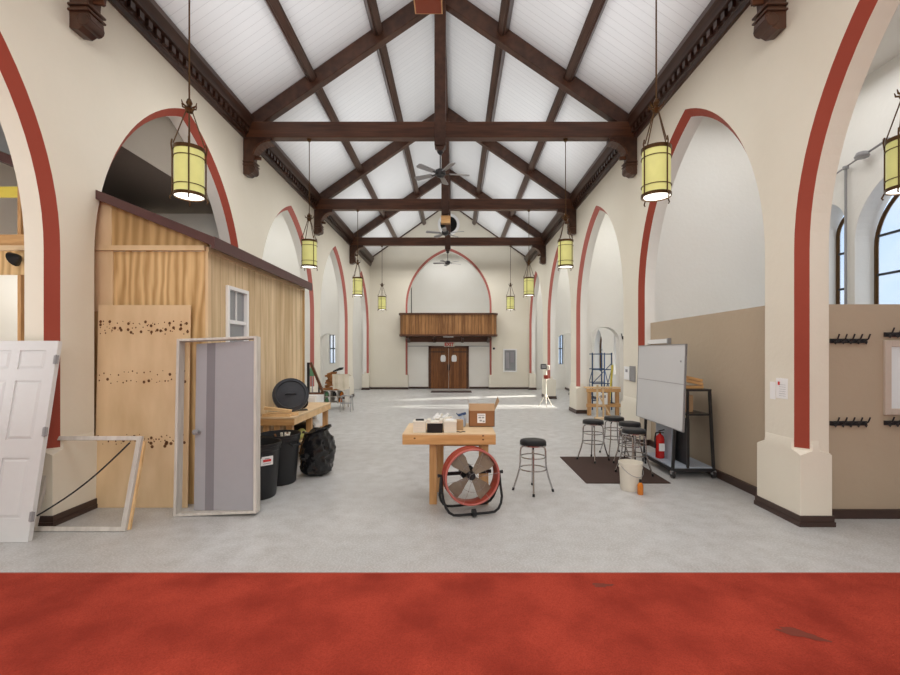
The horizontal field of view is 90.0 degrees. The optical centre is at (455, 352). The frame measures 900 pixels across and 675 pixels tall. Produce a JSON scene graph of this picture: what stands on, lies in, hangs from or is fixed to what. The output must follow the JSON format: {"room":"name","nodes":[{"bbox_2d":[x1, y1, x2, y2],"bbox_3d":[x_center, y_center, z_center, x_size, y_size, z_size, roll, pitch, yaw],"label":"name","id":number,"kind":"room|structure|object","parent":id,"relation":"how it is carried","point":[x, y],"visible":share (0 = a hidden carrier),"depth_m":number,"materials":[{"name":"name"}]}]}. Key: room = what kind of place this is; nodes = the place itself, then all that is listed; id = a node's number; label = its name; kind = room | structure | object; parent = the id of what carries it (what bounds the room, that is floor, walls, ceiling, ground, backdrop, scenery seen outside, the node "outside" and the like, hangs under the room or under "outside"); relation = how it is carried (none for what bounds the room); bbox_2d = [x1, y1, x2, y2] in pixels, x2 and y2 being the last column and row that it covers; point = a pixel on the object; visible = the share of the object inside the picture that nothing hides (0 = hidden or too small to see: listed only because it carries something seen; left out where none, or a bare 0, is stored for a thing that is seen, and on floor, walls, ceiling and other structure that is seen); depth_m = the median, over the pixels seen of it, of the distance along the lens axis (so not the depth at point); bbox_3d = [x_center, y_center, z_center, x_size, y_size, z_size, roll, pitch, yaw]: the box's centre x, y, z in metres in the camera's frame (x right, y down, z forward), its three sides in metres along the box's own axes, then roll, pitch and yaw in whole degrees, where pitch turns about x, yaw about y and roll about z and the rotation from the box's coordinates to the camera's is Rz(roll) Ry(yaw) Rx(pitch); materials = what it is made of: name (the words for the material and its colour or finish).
{"room":"converted church workshop","nodes":[
{"label":"converted church workshop","id":0,"kind":"room"},
{"bbox_2d":[0,123,10,154],"bbox_3d":[-5.680,-2.520,5.640,2.040,0.820,0.040,0,0,0],"label":"wall","id":1,"kind":"structure","parent":0,"point":[4,147],"depth_m":5.62,"materials":[{"name":"white paint"}]},
{"bbox_2d":[0,116,212,213],"bbox_3d":[-5.710,-3.900,8.550,2.780,2.100,29.100,0,0,0],"label":"ceiling","id":2,"kind":"structure","parent":0,"point":[139,174],"depth_m":7.28,"materials":[{"name":"white paint"}]},
{"bbox_2d":[0,162,321,384],"bbox_3d":[-6.875,-1.450,8.525,0.350,6.600,29.050,0,0,0],"label":"wall","id":3,"kind":"structure","parent":0,"point":[8,206],"depth_m":6.75,"materials":[{"name":"white paint"}]},
{"bbox_2d":[0,0,369,515],"bbox_3d":[-4.450,-1.325,8.375,0.340,6.350,28.790,0,0,0],"label":"wall","id":4,"kind":"structure","parent":0,"point":[69,103],"depth_m":5.20,"materials":[{"name":"beige paint"}]},
{"bbox_2d":[38,387,370,525],"bbox_3d":[-5.479,1.792,8.375,2.442,0.115,28.834,0,0,0],"label":"baseboard","id":5,"kind":"structure","parent":4,"relation":"attached to","point":[76,511],"depth_m":4.98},
{"bbox_2d":[107,0,373,265],"bbox_3d":[-4.195,-4.570,8.350,0.210,0.440,28.700,0,0,0],"label":"trim","id":6,"kind":"structure","parent":4,"relation":"attached to","point":[147,17],"depth_m":7.55,"materials":[{"name":"wood"}]},
{"bbox_2d":[67,0,787,40],"bbox_3d":[-0.305,-5.569,5.110,7.990,3.936,0.260,0,0,0],"label":"roof truss","id":7,"kind":"object","parent":4,"relation":"attached to","point":[86,20],"visible":1,"depth_m":5.04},
{"bbox_2d":[169,0,208,206],"bbox_3d":[-2.990,-3.028,5.060,0.322,2.674,0.322,0,0,16],"label":"pendant lantern","id":8,"kind":"object","parent":7,"relation":"hanging from","point":[190,159],"visible":1,"depth_m":4.97,"materials":[{"name":"glass"}]},
{"bbox_2d":[174,193,203,200],"bbox_3d":[-2.990,-1.754,5.060,0.298,0.006,0.298,0,0,0],"label":"diffuser","id":9,"kind":"object","parent":8,"relation":"attached to","point":[183,196],"depth_m":5.06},
{"bbox_2d":[413,0,442,13],"bbox_3d":[-0.305,-4.080,5.060,0.320,0.320,0.320,0,0,0],"label":"box","id":10,"kind":"object","parent":7,"relation":"attached to","point":[420,6],"visible":1,"depth_m":5.11,"materials":[{"name":"brown wood"}]},
{"bbox_2d":[641,0,671,206],"bbox_3d":[2.260,-3.028,5.060,0.321,2.674,0.321,0,0,34],"label":"pendant lantern","id":11,"kind":"object","parent":7,"relation":"hanging from","point":[656,157],"visible":1,"depth_m":4.96,"materials":[{"name":"glass"}]},
{"bbox_2d":[644,193,670,200],"bbox_3d":[2.260,-1.754,5.060,0.298,0.006,0.298,0,0,10],"label":"diffuser","id":12,"kind":"object","parent":11,"relation":"attached to","point":[647,196],"depth_m":5.05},
{"bbox_2d":[243,0,637,178],"bbox_3d":[-0.305,-5.569,9.220,7.990,3.936,0.260,0,0,0],"label":"roof truss","id":13,"kind":"object","parent":4,"relation":"attached to","point":[263,131],"visible":0.93,"depth_m":9.13,"materials":[{"name":"wood"}]},
{"bbox_2d":[300,138,317,270],"bbox_3d":[-2.990,-3.028,9.220,0.321,2.674,0.321,0,0,5],"label":"pendant lantern","id":14,"kind":"object","parent":13,"relation":"hanging from","point":[309,246],"visible":1,"depth_m":9.11,"materials":[{"name":"glass"}]},
{"bbox_2d":[415,150,468,184],"bbox_3d":[-0.260,-3.840,9.206,1.110,0.540,1.166,0,0,-9],"label":"ceiling fan","id":15,"kind":"object","parent":13,"relation":"hanging from","point":[440,173],"visible":1,"depth_m":9.15,"materials":[{"name":"black paint"}]},
{"bbox_2d":[558,138,573,270],"bbox_3d":[2.260,-3.028,9.220,0.321,2.674,0.321,0,0,14],"label":"pendant lantern","id":16,"kind":"object","parent":13,"relation":"hanging from","point":[565,246],"visible":1,"depth_m":9.11,"materials":[{"name":"glass"}]},
{"bbox_2d":[314,108,576,235],"bbox_3d":[-0.305,-5.569,13.800,7.990,3.936,0.260,0,0,0],"label":"roof truss","id":17,"kind":"object","parent":4,"relation":"attached to","point":[326,206],"visible":0.8,"depth_m":13.70,"materials":[{"name":"wood"}]},
{"bbox_2d":[352,210,362,296],"bbox_3d":[-2.990,-3.028,13.800,0.321,2.674,0.321,0,0,-15],"label":"pendant lantern","id":18,"kind":"object","parent":17,"relation":"hanging from","point":[357,281],"visible":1,"depth_m":13.70,"materials":[{"name":"glass"}]},
{"bbox_2d":[426,225,463,237],"bbox_3d":[-0.277,-3.840,13.815,1.166,0.540,1.110,0,0,38],"label":"ceiling fan","id":19,"kind":"object","parent":17,"relation":"hanging from","point":[445,232],"visible":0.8,"depth_m":13.70,"materials":[{"name":"black paint"}]},
{"bbox_2d":[523,210,534,297],"bbox_3d":[2.260,-3.028,13.800,0.320,2.674,0.320,0,0,-9],"label":"pendant lantern","id":20,"kind":"object","parent":17,"relation":"hanging from","point":[528,281],"visible":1,"depth_m":13.68,"materials":[{"name":"glass"}]},
{"bbox_2d":[349,169,545,264],"bbox_3d":[-0.305,-5.569,18.400,7.990,3.936,0.260,0,0,0],"label":"roof truss","id":21,"kind":"object","parent":4,"relation":"attached to","point":[536,242],"visible":0.86,"depth_m":18.30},
{"bbox_2d":[377,245,386,310],"bbox_3d":[-2.990,-3.028,18.400,0.321,2.674,0.321,0,0,41],"label":"pendant lantern","id":22,"kind":"object","parent":21,"relation":"hanging from","point":[381,299],"visible":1,"depth_m":18.29,"materials":[{"name":"glass"}]},
{"bbox_2d":[506,245,514,309],"bbox_3d":[2.260,-3.028,18.400,0.321,2.674,0.321,0,0,-26],"label":"pendant lantern","id":23,"kind":"object","parent":21,"relation":"hanging from","point":[510,300],"visible":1,"depth_m":18.33,"materials":[{"name":"glass"}]},
{"bbox_2d":[158,214,218,237],"bbox_3d":[-5.650,-1.450,9.450,2.100,6.600,0.300,0,0,0],"label":"wall","id":24,"kind":"structure","parent":0,"point":[205,223],"depth_m":9.30,"materials":[{"name":"white paint"}]},
{"bbox_2d":[262,213,300,277],"bbox_3d":[-5.650,-1.450,13.910,2.100,6.600,0.300,0,0,0],"label":"wall","id":25,"kind":"structure","parent":0,"point":[279,249],"depth_m":13.76,"materials":[{"name":"white paint"}]},
{"bbox_2d":[320,255,339,381],"bbox_3d":[-5.650,-1.450,18.450,2.100,6.600,0.300,0,0,0],"label":"wall","id":26,"kind":"structure","parent":0,"point":[329,307],"depth_m":18.30,"materials":[{"name":"white paint"}]},
{"bbox_2d":[155,0,710,255],"bbox_3d":[-0.305,-6.101,8.500,8.690,3.192,29.000,0,0,0],"label":"ceiling","id":27,"kind":"structure","parent":0,"point":[242,41],"depth_m":9.97,"materials":[{"name":"wood"}]},
{"bbox_2d":[264,0,396,236],"bbox_3d":[-2.926,-5.606,8.350,0.247,0.246,28.700,0,0,0],"label":"rafter","id":28,"kind":"structure","parent":27,"relation":"attached to","point":[274,6],"depth_m":8.88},
{"bbox_2d":[363,0,425,224],"bbox_3d":[-1.586,-6.544,8.350,0.247,0.246,28.700,0,0,0],"label":"beam","id":29,"kind":"structure","parent":27,"relation":"attached to","point":[371,6],"depth_m":10.67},
{"bbox_2d":[446,50,449,172],"bbox_3d":[-0.305,-7.386,8.350,0.180,0.280,28.700,0,0,0],"label":"ridge beam","id":30,"kind":"structure","parent":27,"relation":"attached to","point":[446,50],"depth_m":12.64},
{"bbox_2d":[472,0,513,224],"bbox_3d":[0.976,-6.544,8.350,0.247,0.246,28.700,0,0,0],"label":"rafter","id":31,"kind":"structure","parent":27,"relation":"attached to","point":[506,8],"depth_m":10.68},
{"bbox_2d":[501,0,607,236],"bbox_3d":[2.316,-5.606,8.350,0.247,0.246,28.700,0,0,0],"label":"rafter","id":32,"kind":"structure","parent":27,"relation":"attached to","point":[597,7],"depth_m":8.83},
{"bbox_2d":[322,211,564,388],"bbox_3d":[-0.570,-2.863,24.635,13.060,9.426,3.930,0,0,0],"label":"wall","id":33,"kind":"structure","parent":0,"point":[480,284],"depth_m":22.70,"materials":[{"name":"beige paint"}]},
{"bbox_2d":[399,313,497,342],"bbox_3d":[-0.335,-1.205,22.355,4.840,1.410,1.330,0,0,0],"label":"balcony","id":34,"kind":"object","parent":33,"relation":"attached to","point":[416,327],"visible":1,"depth_m":21.75,"materials":[{"name":"wood"}]},
{"bbox_2d":[428,346,468,388],"bbox_3d":[-0.335,0.760,22.980,2.060,2.180,0.080,0,0,0],"label":"door","id":35,"kind":"structure","parent":33,"relation":"in","point":[437,355],"depth_m":22.97,"materials":[{"name":"brown wood"}]},
{"bbox_2d":[370,387,527,388],"bbox_3d":[-0.305,1.800,22.820,7.990,0.100,0.360,0,0,0],"label":"baseboard","id":36,"kind":"structure","parent":33,"relation":"attached to","point":[370,387],"depth_m":22.65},
{"bbox_2d":[373,211,524,256],"bbox_3d":[-0.305,-6.128,22.670,8.030,2.854,0.050,0,0,0],"label":"trim","id":37,"kind":"structure","parent":33,"relation":"attached to","point":[436,211],"depth_m":22.64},
{"bbox_2d":[451,214,459,234],"bbox_3d":[0.015,-6.434,22.660,0.402,1.005,0.080,0,0,0],"label":"air vent","id":38,"kind":"object","parent":33,"relation":"in","point":[455,223],"depth_m":22.67,"materials":[{"name":"metal"}]},
{"bbox_2d":[503,349,516,371],"bbox_3d":[2.760,0.400,22.670,0.680,1.160,0.060,0,0,0],"label":"case","id":39,"kind":"object","parent":33,"relation":"attached to","point":[509,355],"visible":1,"depth_m":22.67,"materials":[{"name":"white paint"}]},
{"bbox_2d":[0,389,899,571],"bbox_3d":[0.250,1.900,10.500,18.500,0.100,33.000,0,0,0],"label":"floor","id":40,"kind":"structure","parent":0,"point":[373,512],"depth_m":4.84,"materials":[{"name":"concrete"}]},
{"bbox_2d":[0,341,61,541],"bbox_3d":[-4.575,0.867,4.572,0.890,1.979,0.388,0,0,0],"label":"door","id":41,"kind":"structure","parent":40,"relation":"on","point":[28,369],"depth_m":4.57,"materials":[{"name":"white paint"}]},
{"bbox_2d":[34,436,146,530],"bbox_3d":[-3.895,1.382,4.794,1.010,0.946,0.306,0,0,0],"label":"frame","id":42,"kind":"object","parent":40,"relation":"on","point":[139,452],"visible":0.88,"depth_m":4.75,"materials":[{"name":"white wood"}]},
{"bbox_2d":[36,442,129,515],"bbox_3d":[-3.914,1.331,4.750,0.859,0.732,0.018,0,0,-12],"label":"cable","id":43,"kind":"object","parent":42,"relation":"hanging from","point":[116,455],"visible":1,"depth_m":4.75,"materials":[{"name":"black plastic"}]},
{"bbox_2d":[96,305,190,507],"bbox_3d":[-3.745,0.638,5.397,1.110,2.420,0.014,0,-2,0],"label":"plywood board","id":44,"kind":"object","parent":40,"relation":"on","point":[136,355],"visible":0.89,"depth_m":5.39,"materials":[{"name":"brown wood"}]},
{"bbox_2d":[0,152,311,503],"bbox_3d":[-4.635,-0.469,7.205,3.530,4.638,3.670,0,0,0],"label":"wooden shed","id":45,"kind":"object","parent":40,"relation":"on","point":[142,256],"visible":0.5,"depth_m":5.51,"materials":[{"name":"brown wood"}]},
{"bbox_2d":[5,252,21,265],"bbox_3d":[-5.297,-1.119,5.398,0.141,0.169,0.147,0,0,42],"label":"lamp","id":46,"kind":"object","parent":45,"relation":"attached to","point":[15,259],"visible":1,"depth_m":5.36,"materials":[{"name":"black plastic"}]},
{"bbox_2d":[173,336,260,516],"bbox_3d":[-2.751,0.833,5.249,1.012,2.054,0.357,0,0,0],"label":"door","id":47,"kind":"structure","parent":40,"relation":"on","point":[226,432],"depth_m":5.23,"materials":[{"name":"white wood"}]},
{"bbox_2d":[260,438,281,499],"bbox_3d":[-2.539,1.500,5.800,0.585,0.700,0.569,0,0,29],"label":"trash can","id":48,"kind":"object","parent":40,"relation":"on","point":[269,447],"visible":0.53,"depth_m":5.67,"materials":[{"name":"black plastic"}]},
{"bbox_2d":[260,430,300,485],"bbox_3d":[-2.500,1.500,6.420,0.583,0.700,0.569,0,0,-17],"label":"trash can","id":49,"kind":"object","parent":40,"relation":"on","point":[288,458],"visible":0.59,"depth_m":6.27,"materials":[{"name":"black plastic"}]},
{"bbox_2d":[260,402,330,442],"bbox_3d":[-2.735,1.420,7.915,0.530,0.860,2.070,0,0,0],"label":"workbench","id":50,"kind":"object","parent":40,"relation":"on","point":[314,408],"visible":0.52,"depth_m":7.39,"materials":[{"name":"brown wood"}]},
{"bbox_2d":[262,413,291,416],"bbox_3d":[-2.760,0.967,6.970,0.420,0.044,0.090,0,0,-3],"label":"wood offcut","id":51,"kind":"object","parent":50,"relation":"on","point":[264,414],"visible":1,"depth_m":6.93,"materials":[{"name":"brown wood"}]},
{"bbox_2d":[272,378,308,411],"bbox_3d":[-2.712,0.701,7.422,0.570,0.548,0.263,0,0,-23],"label":"lid","id":52,"kind":"object","parent":50,"relation":"on","point":[289,393],"visible":0.98,"depth_m":7.39,"materials":[{"name":"black plastic"}]},
{"bbox_2d":[260,402,330,418],"bbox_3d":[-2.735,1.005,7.915,0.530,0.030,2.070,0,0,0],"label":"countertop","id":53,"kind":"structure","parent":50,"relation":"on","point":[312,406],"depth_m":7.82,"materials":[{"name":"brown wood"}]},
{"label":"wood offcut","id":54,"kind":"object","parent":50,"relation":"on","visible":0},
{"bbox_2d":[264,406,291,412],"bbox_3d":[-2.740,0.885,6.970,0.401,0.106,0.090,0,0,-14],"label":"wood offcut","id":55,"kind":"object","parent":54,"relation":"on","point":[265,407],"visible":1,"depth_m":6.94,"materials":[{"name":"brown wood"}]},
{"bbox_2d":[308,394,323,425],"bbox_3d":[-3.065,1.360,9.328,0.530,0.980,0.545,0,0,0],"label":"base cabinet","id":56,"kind":"object","parent":40,"relation":"on","point":[312,397],"visible":0.2,"depth_m":9.22,"materials":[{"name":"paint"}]},
{"bbox_2d":[307,362,323,393],"bbox_3d":[-2.901,0.533,9.350,0.348,0.669,0.050,0,0,0],"label":"frame","id":57,"kind":"object","parent":56,"relation":"on","point":[320,388],"visible":0.86,"depth_m":9.34,"materials":[{"name":"black wood"}]},
{"bbox_2d":[299,424,335,475],"bbox_3d":[-2.110,1.482,6.841,0.500,0.735,0.538,0,0,25],"label":"trash bag","id":58,"kind":"object","parent":40,"relation":"on","point":[317,451],"visible":1,"depth_m":6.67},
{"bbox_2d":[323,387,349,408],"bbox_3d":[-3.970,1.510,15.000,0.764,0.680,0.600,0,0,0],"label":"table","id":59,"kind":"object","parent":40,"relation":"on","point":[347,391],"visible":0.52,"depth_m":14.82,"materials":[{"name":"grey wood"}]},
{"bbox_2d":[325,371,336,387],"bbox_3d":[-4.079,0.890,14.951,0.500,0.553,0.360,0,0,0],"label":"pile","id":60,"kind":"object","parent":59,"relation":"on","point":[328,382],"visible":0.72,"depth_m":14.86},
{"bbox_2d":[332,374,351,389],"bbox_3d":[-3.660,0.954,14.576,0.520,0.529,0.549,0,0,0],"label":"cloth","id":61,"kind":"object","parent":59,"relation":"on","point":[339,381],"visible":1,"depth_m":14.37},
{"bbox_2d":[402,423,495,503],"bbox_3d":[-0.072,1.405,5.720,1.105,0.890,0.801,0,0,0],"label":"work table","id":62,"kind":"object","parent":40,"relation":"on","point":[482,437],"visible":0.74,"depth_m":5.40,"materials":[{"name":"brown wood"}]},
{"bbox_2d":[413,419,426,432],"bbox_3d":[-0.430,0.884,5.470,0.160,0.150,0.190,0,0,-2],"label":"plastic box","id":63,"kind":"object","parent":62,"relation":"on","point":[419,425],"visible":1,"depth_m":5.38,"materials":[{"name":"white plastic"}]},
{"bbox_2d":[427,418,442,432],"bbox_3d":[-0.245,0.884,5.466,0.190,0.150,0.187,0,0,0],"label":"tool case","id":64,"kind":"object","parent":62,"relation":"on","point":[433,426],"visible":1,"depth_m":5.37,"materials":[{"name":"black plastic"}]},
{"bbox_2d":[443,419,456,432],"bbox_3d":[-0.062,0.884,5.470,0.160,0.150,0.190,0,0,-2],"label":"plastic box","id":65,"kind":"object","parent":62,"relation":"on","point":[450,425],"visible":1,"depth_m":5.38,"materials":[{"name":"plastic"}]},
{"bbox_2d":[468,397,498,426],"bbox_3d":[0.367,0.769,5.928,0.405,0.380,0.245,0,0,0],"label":"cardboard box","id":66,"kind":"object","parent":62,"relation":"on","point":[480,414],"visible":1,"depth_m":5.81,"materials":[{"name":"cardboard"}]},
{"bbox_2d":[0,572,899,674],"bbox_3d":[0.150,1.842,-1.117,14.300,0.015,9.765,0,0,0],"label":"carpet","id":67,"kind":"structure","parent":40,"relation":"on","point":[52,623],"depth_m":3.06,"materials":[{"name":"carpet"}]},
{"bbox_2d":[437,446,502,516],"bbox_3d":[0.176,1.471,5.237,0.780,0.748,0.465,0,0,-14],"label":"fan","id":68,"kind":"object","parent":40,"relation":"on","point":[485,492],"visible":1,"depth_m":5.20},
{"bbox_2d":[512,438,553,496],"bbox_3d":[1.040,1.507,6.020,0.406,0.694,0.406,0,0,-37],"label":"bar stool","id":69,"kind":"object","parent":40,"relation":"on","point":[532,443],"visible":1,"depth_m":5.96,"materials":[{"name":"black metal"}]},
{"bbox_2d":[539,364,551,406],"bbox_3d":[3.116,1.123,15.350,0.470,1.466,0.436,0,0,0],"label":"work light","id":70,"kind":"object","parent":40,"relation":"on","point":[543,366],"visible":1,"depth_m":15.38,"materials":[{"name":"white plastic"}]},
{"bbox_2d":[589,353,611,409],"bbox_3d":[4.730,0.930,14.850,0.664,1.840,0.744,0,0,0],"label":"scaffold tower","id":71,"kind":"object","parent":40,"relation":"on","point":[601,354],"visible":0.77,"depth_m":14.48,"materials":[{"name":"metal"}]},
{"bbox_2d":[584,387,620,414],"bbox_3d":[4.350,1.435,13.340,1.000,0.830,0.320,0,0,0],"label":"work table","id":72,"kind":"object","parent":40,"relation":"on","point":[589,405],"visible":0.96,"depth_m":13.22,"materials":[{"name":"brown wood"}]},
{"bbox_2d":[594,385,610,416],"bbox_3d":[4.207,1.392,12.787,0.487,0.930,0.166,0,0,8],"label":"easel","id":73,"kind":"object","parent":40,"relation":"on","point":[603,405],"visible":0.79,"depth_m":12.79,"materials":[{"name":"brown wood"}]},
{"bbox_2d":[599,416,629,456],"bbox_3d":[2.880,1.507,8.160,0.406,0.694,0.406,0,0,-6],"label":"bar stool","id":74,"kind":"object","parent":40,"relation":"on","point":[611,419],"visible":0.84,"depth_m":8.05,"materials":[{"name":"silver metal"}]},
{"bbox_2d":[560,457,670,483],"bbox_3d":[2.445,1.843,7.150,1.190,0.011,1.600,0,0,0],"label":"floor mat","id":75,"kind":"object","parent":40,"relation":"on","point":[602,472],"visible":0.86,"depth_m":6.95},
{"bbox_2d":[576,419,609,463],"bbox_3d":[2.360,1.494,7.700,0.406,0.694,0.406,0,0,-34],"label":"bar stool","id":76,"kind":"object","parent":75,"relation":"on","point":[592,422],"visible":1,"depth_m":7.65,"materials":[{"name":"silver metal"}]},
{"bbox_2d":[613,421,646,463],"bbox_3d":[2.890,1.494,7.460,0.406,0.694,0.406,0,0,-43],"label":"bar stool","id":77,"kind":"object","parent":75,"relation":"on","point":[622,424],"visible":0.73,"depth_m":7.43,"materials":[{"name":"silver metal"}]},
{"bbox_2d":[614,427,653,476],"bbox_3d":[2.700,1.494,6.800,0.406,0.694,0.406,0,0,-17],"label":"bar stool","id":78,"kind":"object","parent":75,"relation":"on","point":[634,431],"visible":0.94,"depth_m":6.71,"materials":[{"name":"silver metal"}]},
{"bbox_2d":[618,459,643,491],"bbox_3d":[2.371,1.663,6.077,0.327,0.375,0.321,0,0,-23],"label":"bucket","id":79,"kind":"object","parent":40,"relation":"on","point":[630,470],"visible":0.93,"depth_m":5.97,"materials":[{"name":"white plastic"}]},
{"bbox_2d":[642,388,716,477],"bbox_3d":[3.500,1.195,7.120,0.660,1.310,1.100,0,0,0],"label":"cart","id":80,"kind":"object","parent":40,"relation":"on","point":[672,465],"visible":0.58,"depth_m":6.62,"materials":[{"name":"black paint"}]},
{"bbox_2d":[654,429,664,458],"bbox_3d":[3.272,1.460,7.219,0.168,0.456,0.138,0,0,0],"label":"fire extinguisher","id":81,"kind":"object","parent":80,"relation":"on","point":[659,441],"visible":1,"depth_m":7.17,"materials":[{"name":"red metal"}]},
{"bbox_2d":[636,344,687,431],"bbox_3d":[3.158,0.488,6.980,0.071,1.215,1.620,0,0,1],"label":"whiteboard","id":82,"kind":"object","parent":80,"relation":"on","point":[662,369],"visible":1,"depth_m":6.81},
{"bbox_2d":[656,423,672,459],"bbox_3d":[3.385,1.378,7.295,0.020,0.620,0.550,0,0,0],"label":"panel","id":83,"kind":"object","parent":80,"relation":"on","point":[668,432],"visible":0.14,"depth_m":7.15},
{"bbox_2d":[647,452,711,467],"bbox_3d":[3.500,1.698,7.120,0.600,0.015,1.000,0,0,0],"label":"shelf","id":84,"kind":"object","parent":80,"relation":"attached to","point":[664,462],"depth_m":6.87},
{"bbox_2d":[675,418,689,465],"bbox_3d":[3.475,1.338,7.075,0.030,0.700,0.750,0,0,0],"label":"panel","id":85,"kind":"object","parent":80,"relation":"on","point":[680,450],"visible":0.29,"depth_m":6.88,"materials":[{"name":"black plastic"}]},
{"bbox_2d":[685,410,709,415],"bbox_3d":[3.580,0.917,7.120,0.360,0.025,1.000,0,0,0],"label":"shelf","id":86,"kind":"object","parent":80,"relation":"attached to","point":[695,413],"depth_m":6.62,"materials":[{"name":"metal"}]},
{"bbox_2d":[555,269,591,388],"bbox_3d":[4.775,-1.450,18.450,1.570,6.600,0.300,0,0,0],"label":"wall","id":87,"kind":"structure","parent":0,"point":[563,300],"depth_m":18.30,"materials":[{"name":"white paint"}]},
{"bbox_2d":[565,328,615,402],"bbox_3d":[5.735,-1.450,16.355,0.350,6.600,13.390,0,0,0],"label":"wall","id":88,"kind":"structure","parent":0,"point":[608,346],"depth_m":17.46,"materials":[{"name":"white paint"}]},
{"bbox_2d":[587,214,622,412],"bbox_3d":[4.775,-1.450,13.910,1.570,6.600,0.300,0,0,0],"label":"wall","id":89,"kind":"structure","parent":0,"point":[605,286],"depth_m":13.76,"materials":[{"name":"white paint"}]},
{"bbox_2d":[651,306,764,486],"bbox_3d":[3.950,0.630,7.250,0.100,2.440,3.900,0,0,0],"label":"wall","id":90,"kind":"structure","parent":0,"point":[726,350],"depth_m":6.45,"materials":[{"name":"beige paint"}]},
{"bbox_2d":[648,338,670,343],"bbox_3d":[3.866,-0.210,8.620,0.062,0.100,1.000,0,0,0],"label":"case","id":91,"kind":"object","parent":90,"relation":"attached to","point":[668,340],"visible":0.82,"depth_m":8.46,"materials":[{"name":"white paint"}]},
{"bbox_2d":[655,117,764,321],"bbox_3d":[5.845,-1.600,9.500,3.710,6.900,0.300,0,0,0],"label":"wall","id":92,"kind":"structure","parent":0,"point":[711,255],"depth_m":9.35,"materials":[{"name":"white paint"}]},
{"bbox_2d":[528,0,899,515],"bbox_3d":[3.840,-1.325,8.375,0.340,6.350,28.790,0,0,0],"label":"wall","id":93,"kind":"structure","parent":0,"point":[790,99],"depth_m":5.10,"materials":[{"name":"beige paint"}]},
{"bbox_2d":[624,366,635,381],"bbox_3d":[3.678,0.440,9.490,0.020,0.320,0.580,0,0,0],"label":"electrical box","id":94,"kind":"object","parent":93,"relation":"attached to","point":[629,372],"visible":1,"depth_m":9.42,"materials":[{"name":"metal"}]},
{"bbox_2d":[524,0,750,264],"bbox_3d":[3.585,-4.570,8.350,0.210,0.440,28.700,0,0,0],"label":"trim","id":95,"kind":"structure","parent":93,"relation":"attached to","point":[719,16],"depth_m":7.41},
{"bbox_2d":[528,387,899,526],"bbox_3d":[5.474,1.792,8.375,3.652,0.115,28.834,0,0,0],"label":"baseboard","id":96,"kind":"structure","parent":93,"relation":"attached to","point":[800,521],"depth_m":5.00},
{"bbox_2d":[770,378,787,398],"bbox_3d":[3.687,0.415,5.130,0.005,0.250,0.280,0,0,0],"label":"notice sheet","id":97,"kind":"object","parent":93,"relation":"attached to","point":[778,389],"visible":1,"depth_m":5.11,"materials":[{"name":"paper"}]},
{"bbox_2d":[829,304,899,508],"bbox_3d":[5.650,0.655,5.088,3.300,2.390,0.105,0,0,0],"label":"wall coat partition","id":98,"kind":"structure","parent":0,"point":[865,460],"depth_m":5.04,"materials":[{"name":"beige paint"}]},
{"bbox_2d":[829,417,870,426],"bbox_3d":[4.390,0.771,4.993,0.410,0.117,0.083,0,0,0],"label":"coat rack","id":99,"kind":"object","parent":98,"relation":"attached to","point":[831,423],"visible":1,"depth_m":5.01,"materials":[{"name":"metal"}]},
{"bbox_2d":[829,334,870,343],"bbox_3d":[4.390,-0.148,4.993,0.410,0.117,0.083,0,0,0],"label":"coat rack","id":100,"kind":"object","parent":98,"relation":"attached to","point":[837,340],"visible":1,"depth_m":5.01,"materials":[{"name":"metal"}]},
{"bbox_2d":[883,340,899,414],"bbox_3d":[5.115,0.280,5.019,0.660,0.830,0.030,0,0,0],"label":"wall mirror","id":101,"kind":"object","parent":98,"relation":"attached to","point":[891,348],"visible":1,"depth_m":5.01,"materials":[{"name":"paint"}]},
{"bbox_2d":[892,347,899,408],"bbox_3d":[5.115,0.280,5.025,0.520,0.690,0.006,0,0,0],"label":"mirror glass","id":102,"kind":"object","parent":101,"relation":"attached to","point":[895,350],"depth_m":5.02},
{"bbox_2d":[884,417,899,426],"bbox_3d":[4.995,0.766,4.993,0.410,0.117,0.083,0,0,0],"label":"coat rack","id":103,"kind":"object","parent":98,"relation":"attached to","point":[890,423],"visible":1,"depth_m":5.01,"materials":[{"name":"metal"}]},
{"bbox_2d":[884,327,899,337],"bbox_3d":[4.995,-0.218,4.993,0.410,0.117,0.083,0,0,0],"label":"coat rack","id":104,"kind":"object","parent":98,"relation":"attached to","point":[886,334],"visible":1,"depth_m":5.01,"materials":[{"name":"metal"}]},
{"bbox_2d":[829,54,899,303],"bbox_3d":[7.500,-1.650,1.825,0.400,7.000,15.650,0,0,0],"label":"wall","id":105,"kind":"structure","parent":0,"point":[876,105],"depth_m":8.16,"materials":[{"name":"white paint"}]},
{"bbox_2d":[836,217,843,303],"bbox_3d":[7.650,-1.458,8.720,0.061,2.555,0.610,0,0,0],"label":"window","id":106,"kind":"structure","parent":105,"relation":"in","point":[838,233],"depth_m":8.96,"materials":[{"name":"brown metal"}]},
{"bbox_2d":[837,137,889,303],"bbox_3d":[7.150,-0.875,8.357,0.240,5.450,1.730,0,0,0],"label":"light","id":107,"kind":"object","parent":105,"relation":"attached to","point":[860,155],"visible":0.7,"depth_m":8.30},
{"bbox_2d":[874,195,899,303],"bbox_3d":[7.650,-1.542,7.535,0.061,2.725,1.340,0,0,0],"label":"window","id":108,"kind":"structure","parent":105,"relation":"in","point":[878,234],"depth_m":8.13,"materials":[{"name":"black metal"}]},
{"bbox_2d":[866,3,899,75],"bbox_3d":[5.755,-4.725,8.550,4.090,0.550,29.100,0,0,0],"label":"ceiling","id":109,"kind":"structure","parent":0,"point":[888,49],"depth_m":7.18,"materials":[{"name":"white paint"}]},
{"bbox_2d":[881,89,899,200],"bbox_3d":[4.720,-3.273,4.720,0.322,3.254,0.322,0,0,16],"label":"pendant lantern","id":110,"kind":"object","parent":109,"relation":"hanging from","point":[891,146],"visible":1,"depth_m":4.72,"materials":[{"name":"glass"}]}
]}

